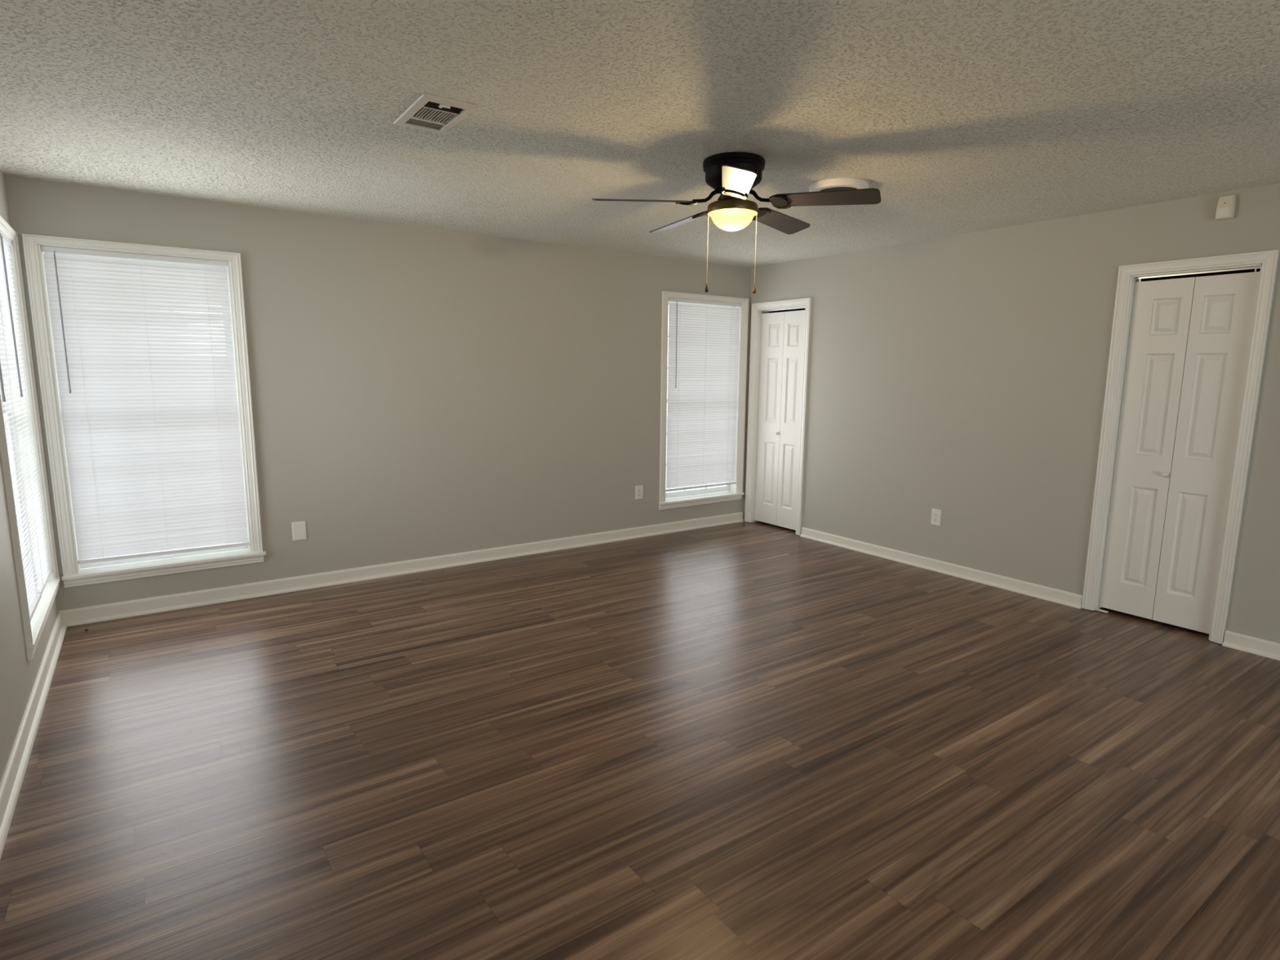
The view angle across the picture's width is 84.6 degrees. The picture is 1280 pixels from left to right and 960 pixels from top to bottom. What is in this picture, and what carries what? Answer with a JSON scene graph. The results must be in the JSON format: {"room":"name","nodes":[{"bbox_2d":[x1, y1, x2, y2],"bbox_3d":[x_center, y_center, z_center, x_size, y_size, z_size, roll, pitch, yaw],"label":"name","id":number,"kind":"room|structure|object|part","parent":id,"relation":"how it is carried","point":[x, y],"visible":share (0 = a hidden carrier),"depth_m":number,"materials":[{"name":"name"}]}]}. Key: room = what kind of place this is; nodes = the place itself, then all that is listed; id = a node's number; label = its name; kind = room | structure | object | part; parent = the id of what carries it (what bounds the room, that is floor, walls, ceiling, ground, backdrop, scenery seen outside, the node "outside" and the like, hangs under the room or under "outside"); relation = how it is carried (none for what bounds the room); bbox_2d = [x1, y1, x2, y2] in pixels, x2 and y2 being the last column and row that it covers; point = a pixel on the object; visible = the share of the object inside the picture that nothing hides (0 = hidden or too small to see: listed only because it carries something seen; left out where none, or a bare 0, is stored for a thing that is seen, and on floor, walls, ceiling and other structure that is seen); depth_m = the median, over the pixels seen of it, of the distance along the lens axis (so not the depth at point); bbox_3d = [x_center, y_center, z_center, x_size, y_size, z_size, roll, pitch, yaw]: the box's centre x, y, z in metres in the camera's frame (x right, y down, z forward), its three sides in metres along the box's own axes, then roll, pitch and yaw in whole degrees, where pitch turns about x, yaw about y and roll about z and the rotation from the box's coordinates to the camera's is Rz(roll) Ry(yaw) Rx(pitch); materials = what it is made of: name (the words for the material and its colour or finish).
{"room":"empty bedroom","nodes":[
{"label":"empty bedroom","id":0,"kind":"room"},
{"bbox_2d":[0,169,58,782],"bbox_3d":[-1.238,0.120,0.797,0.140,2.440,7.400,-6,11,-35],"label":"wall","id":1,"kind":"structure","parent":0,"point":[18,675],"depth_m":2.78,"materials":[{"name":"grey paint"}]},
{"bbox_2d":[0,215,60,661],"bbox_3d":[-2.998,-0.254,3.310,0.167,1.932,1.203,-6,11,-35],"label":"window","id":2,"kind":"structure","parent":1,"relation":"in","point":[33,629],"depth_m":3.73,"materials":[{"name":"white paint"}]},
{"bbox_3d":[-3.193,0.138,3.573,0.034,0.924,0.516,-6,11,-35],"label":"sash","id":3,"kind":"part","parent":2,"relation":"part of","materials":[{"name":"white plastic"}]},
{"bbox_2d":[0,284,41,621],"bbox_3d":[-2.807,-0.256,3.130,0.047,1.772,0.546,-6,11,-35],"label":"window blind","id":4,"kind":"object","parent":2,"relation":"attached to","point":[33,597],"visible":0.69,"depth_m":3.25,"materials":[{"name":"white paint"}]},
{"bbox_3d":[-2.725,-0.227,2.999,0.026,1.732,0.002,-6,11,-35],"label":"ladder cord","id":5,"kind":"part","parent":4,"relation":"part of","materials":[{"name":"white plastic"}]},
{"bbox_3d":[-2.823,0.609,3.259,0.026,0.024,0.546,-6,11,-35],"label":"rail","id":6,"kind":"part","parent":4,"relation":"part of","materials":[{"name":"white paint"}]},
{"bbox_2d":[0,230,52,594],"bbox_3d":[-3.111,-0.328,3.559,0.047,1.767,0.507,-6,11,-35],"label":"window blind","id":7,"kind":"object","parent":2,"relation":"attached to","point":[43,572],"visible":0.96,"depth_m":3.52,"materials":[{"name":"white paint"}]},
{"bbox_3d":[-3.127,0.534,3.688,0.026,0.024,0.507,-6,11,-35],"label":"rail","id":8,"kind":"part","parent":7,"relation":"part of","materials":[{"name":"white paint"}]},
{"bbox_2d":[0,612,66,859],"bbox_3d":[-1.177,1.275,1.026,0.032,0.088,7.400,-6,11,-35],"label":"baseboard","id":9,"kind":"structure","parent":1,"relation":"attached to","point":[11,781],"depth_m":2.74,"materials":[{"name":"white paint"}]},
{"bbox_2d":[4,175,751,610],"bbox_3d":[-1.170,-0.594,5.389,5.576,2.440,0.140,-6,11,-35],"label":"wall","id":10,"kind":"structure","parent":0,"point":[416,393],"depth_m":5.01,"materials":[{"name":"grey paint"}]},
{"bbox_2d":[22,233,266,587],"bbox_3d":[-2.881,-0.389,4.186,1.029,1.932,0.180,-6,11,-35],"label":"window","id":11,"kind":"structure","parent":10,"relation":"in","point":[74,575],"depth_m":4.09,"materials":[{"name":"white paint"}]},
{"bbox_3d":[-2.924,-0.844,4.176,0.865,0.916,0.022,-6,11,-35],"label":"sash","id":12,"kind":"part","parent":11,"relation":"part of","materials":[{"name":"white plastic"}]},
{"bbox_2d":[40,245,249,564],"bbox_3d":[-2.866,-0.416,4.155,0.868,1.770,0.047,-6,11,-35],"label":"window blind","id":13,"kind":"object","parent":11,"relation":"attached to","point":[151,422],"visible":1,"depth_m":4.14,"materials":[{"name":"white paint"}]},
{"bbox_3d":[-3.132,-0.386,3.984,0.002,1.727,0.026,-6,11,-35],"label":"ladder cord","id":14,"kind":"part","parent":13,"relation":"part of","materials":[{"name":"white fabric"}]},
{"bbox_3d":[-2.873,-0.411,4.163,0.002,1.727,0.026,-6,11,-35],"label":"ladder cord","id":15,"kind":"part","parent":13,"relation":"part of","materials":[{"name":"white fabric"}]},
{"bbox_3d":[-2.880,0.442,4.296,0.868,0.024,0.026,-5,10,-35],"label":"rail","id":16,"kind":"part","parent":13,"relation":"part of","materials":[{"name":"white paint"}]},
{"bbox_3d":[-2.614,-0.437,4.342,0.002,1.727,0.026,-6,11,-35],"label":"ladder cord","id":17,"kind":"part","parent":13,"relation":"part of","materials":[{"name":"white fabric"}]},
{"bbox_3d":[-2.916,0.029,4.289,0.865,0.924,0.034,-6,11,-35],"label":"sash","id":18,"kind":"part","parent":11,"relation":"part of","materials":[{"name":"white plastic"}]},
{"bbox_2d":[291,521,306,540],"bbox_3d":[-2.265,0.339,4.674,0.084,0.122,0.007,-6,11,-35],"label":"blank wall plate","id":19,"kind":"object","parent":10,"relation":"attached to","point":[299,528],"visible":1,"depth_m":4.67,"materials":[{"name":"white plastic"}]},
{"bbox_2d":[58,511,743,626],"bbox_3d":[-1.139,0.579,5.494,5.276,0.092,0.032,-6,11,-35],"label":"baseboard","id":20,"kind":"structure","parent":10,"relation":"attached to","point":[98,613],"depth_m":4.91,"materials":[{"name":"white paint"}]},
{"bbox_2d":[635,484,643,499],"bbox_3d":[-0.006,0.110,6.235,0.082,0.120,0.009,-6,11,-35],"label":"power outlet","id":21,"kind":"object","parent":10,"relation":"attached to","point":[638,489],"visible":1,"depth_m":6.23,"materials":[{"name":"white plastic"}]},
{"bbox_2d":[658,291,748,510],"bbox_3d":[0.566,-0.729,6.571,1.020,1.932,0.180,-6,11,-35],"label":"window","id":22,"kind":"structure","parent":10,"relation":"in","point":[685,498],"depth_m":6.64,"materials":[{"name":"white paint"}]},
{"bbox_3d":[0.535,-0.312,6.678,0.866,0.924,0.034,-6,11,-35],"label":"sash","id":23,"kind":"part","parent":22,"relation":"part of","materials":[{"name":"white plastic"}]},
{"bbox_3d":[0.526,-1.185,6.565,0.866,0.916,0.022,-6,11,-35],"label":"sash","id":24,"kind":"part","parent":22,"relation":"part of","materials":[{"name":"white plastic"}]},
{"bbox_2d":[665,297,741,492],"bbox_3d":[0.597,-0.778,6.534,0.855,1.726,0.047,-6,11,-35],"label":"window blind","id":25,"kind":"object","parent":22,"relation":"attached to","point":[703,353],"visible":1,"depth_m":6.53,"materials":[{"name":"white paint"}]},
{"bbox_3d":[0.344,-0.747,6.372,0.002,1.686,0.026,-6,11,-35],"label":"ladder cord","id":26,"kind":"part","parent":25,"relation":"part of","materials":[{"name":"white fabric"}]},
{"bbox_3d":[0.584,0.062,6.673,0.855,0.024,0.026,-6,11,-35],"label":"rail","id":27,"kind":"part","parent":25,"relation":"part of","materials":[{"name":"white paint"}]},
{"bbox_3d":[0.596,-0.772,6.546,0.002,1.686,0.026,-6,11,-35],"label":"ladder cord","id":28,"kind":"part","parent":25,"relation":"part of","materials":[{"name":"white fabric"}]},
{"bbox_3d":[0.845,-0.796,6.719,0.002,1.686,0.026,-6,11,-35],"label":"ladder cord","id":29,"kind":"part","parent":25,"relation":"part of","materials":[{"name":"white fabric"}]},
{"bbox_2d":[0,520,1279,959],"bbox_3d":[1.290,1.134,2.751,6.336,0.120,7.680,-6,11,-35],"label":"floor","id":30,"kind":"structure","parent":0,"point":[742,740],"depth_m":2.60,"materials":[{"name":"brown wood"}]},
{"bbox_2d":[0,0,1279,267],"bbox_3d":[1.313,-1.395,2.358,6.336,0.120,7.680,-6,11,-35],"label":"ceiling","id":31,"kind":"structure","parent":0,"point":[964,116],"depth_m":2.60,"materials":[{"name":"white paint"}]},
{"bbox_2d":[392,93,479,133],"bbox_3d":[-0.791,-1.453,2.701,0.210,0.128,0.374,-6,11,-35],"label":"ceiling vent","id":32,"kind":"object","parent":31,"relation":"in","point":[411,117],"visible":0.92,"depth_m":2.69,"materials":[{"name":"white metal"}]},
{"bbox_3d":[-0.722,-1.377,2.594,0.040,0.012,0.016,-6,11,-35],"label":"damper lever","id":33,"kind":"part","parent":32,"relation":"part of","materials":[{"name":"white plastic"}]},
{"bbox_2d":[591,151,880,293],"bbox_3d":[0.421,-1.192,3.352,1.278,0.602,1.245,-6,11,-35],"label":"ceiling fan","id":34,"kind":"object","parent":31,"relation":"hanging from","point":[733,175],"visible":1,"depth_m":3.19,"materials":[{"name":"brown wood"}]},
{"bbox_3d":[0.013,-1.271,3.203,0.455,0.052,0.133,-2,9,-13],"label":"blade","id":35,"kind":"part","parent":34,"relation":"part of","materials":[{"name":"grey wood"}]},
{"bbox_3d":[0.212,-1.342,3.665,0.133,0.052,0.455,-5,10,-31],"label":"blade","id":36,"kind":"part","parent":34,"relation":"part of","materials":[{"name":"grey wood"}]},
{"bbox_3d":[0.320,-0.922,3.370,0.017,0.044,0.017,-6,11,-35],"label":"pull knob","id":37,"kind":"part","parent":34,"relation":"part of","materials":[{"name":"black wood"}]},
{"bbox_3d":[0.321,-1.102,3.342,0.003,0.329,0.002,-6,11,-35],"label":"pull chain","id":38,"kind":"part","parent":34,"relation":"part of","materials":[{"name":"beige"}]},
{"bbox_3d":[0.397,-1.217,2.873,0.133,0.052,0.455,1,9,5],"label":"blade","id":39,"kind":"part","parent":34,"relation":"part of","materials":[{"name":"grey wood"}]},
{"bbox_3d":[0.543,-0.907,3.342,0.017,0.044,0.017,-6,11,-35],"label":"pull knob","id":40,"kind":"part","parent":34,"relation":"part of","materials":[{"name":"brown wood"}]},
{"bbox_3d":[0.545,-1.092,3.314,0.003,0.337,0.002,-6,11,-35],"label":"pull chain","id":41,"kind":"part","parent":34,"relation":"part of","materials":[{"name":"beige"}]},
{"bbox_3d":[0.719,-1.330,3.622,0.133,0.052,0.455,8,12,40],"label":"blade","id":42,"kind":"part","parent":34,"relation":"part of","materials":[{"name":"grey wood"}]},
{"bbox_3d":[0.833,-1.253,3.132,0.455,0.052,0.133,4,10,23],"label":"blade","id":43,"kind":"part","parent":34,"relation":"part of","materials":[{"name":"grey wood"}]},
{"bbox_2d":[808,177,868,191],"bbox_3d":[1.039,-1.524,3.679,0.300,0.036,0.300,-6,11,-35],"label":"smoke detector","id":44,"kind":"object","parent":31,"relation":"attached to","point":[844,183],"visible":0.5,"depth_m":3.57,"materials":[{"name":"white plastic"}]},
{"bbox_3d":[1.039,-1.526,3.679,0.201,0.006,0.201,-6,11,-35],"label":"plate","id":45,"kind":"part","parent":44,"relation":"part of","materials":[{"name":"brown plastic"}]},
{"bbox_2d":[742,182,1279,643],"bbox_3d":[3.218,-0.320,3.881,0.140,2.440,7.400,-6,11,-35],"label":"wall","id":46,"kind":"structure","parent":0,"point":[963,376],"depth_m":4.85,"materials":[{"name":"grey paint"}]},
{"bbox_2d":[744,297,812,535],"bbox_3d":[1.320,-0.588,6.565,0.162,2.103,0.720,-6,11,-35],"label":"door","id":47,"kind":"structure","parent":46,"relation":"in","point":[780,342],"depth_m":6.58,"materials":[{"name":"white paint"}]},
{"bbox_2d":[930,508,941,525],"bbox_3d":[2.220,0.279,5.276,0.009,0.120,0.078,-6,11,-35],"label":"power outlet","id":48,"kind":"object","parent":46,"relation":"attached to","point":[935,513],"visible":1,"depth_m":5.27,"materials":[{"name":"white plastic"}]},
{"bbox_2d":[800,527,1279,660],"bbox_3d":[3.360,0.903,3.698,0.032,0.083,6.621,-6,11,-35],"label":"baseboard","id":49,"kind":"structure","parent":46,"relation":"attached to","point":[1246,643],"depth_m":4.95,"materials":[{"name":"white paint"}]},
{"bbox_2d":[1081,249,1279,644],"bbox_3d":[3.090,-0.183,4.066,0.162,2.103,0.718,-6,11,-35],"label":"door","id":50,"kind":"structure","parent":46,"relation":"in","point":[1187,354],"depth_m":4.04,"materials":[{"name":"white paint"}]},
{"bbox_3d":[3.051,-0.032,4.090,0.032,0.032,0.032,-6,11,-35],"label":"knob","id":51,"kind":"part","parent":50,"relation":"part of","materials":[{"name":"white plastic"}]},
{"bbox_2d":[1215,194,1235,220],"bbox_3d":[3.101,-1.446,3.725,0.046,0.119,0.071,-6,11,-35],"label":"sensor","id":52,"kind":"object","parent":46,"relation":"attached to","point":[1225,209],"visible":1,"depth_m":3.71,"materials":[{"name":"beige plastic"}]},
{"bbox_2d":[768,268,1260,312],"bbox_3d":[2.873,-0.519,5.143,0.760,2.440,5.190,-6,11,-35],"label":"wall","id":53,"kind":"structure","parent":0,"point":[1259,269],"depth_m":4.58,"materials":[{"name":"grey"}]},
{"label":"outside","id":54,"kind":"structure","parent":0,"visible":0},
{"bbox_2d":[665,435,725,492],"bbox_3d":[-10.074,0.654,7.233,42.000,0.150,37.000,-6,11,-35],"label":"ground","id":55,"kind":"structure","parent":54,"point":[666,435],"depth_m":10.98,"materials":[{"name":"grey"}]}
]}

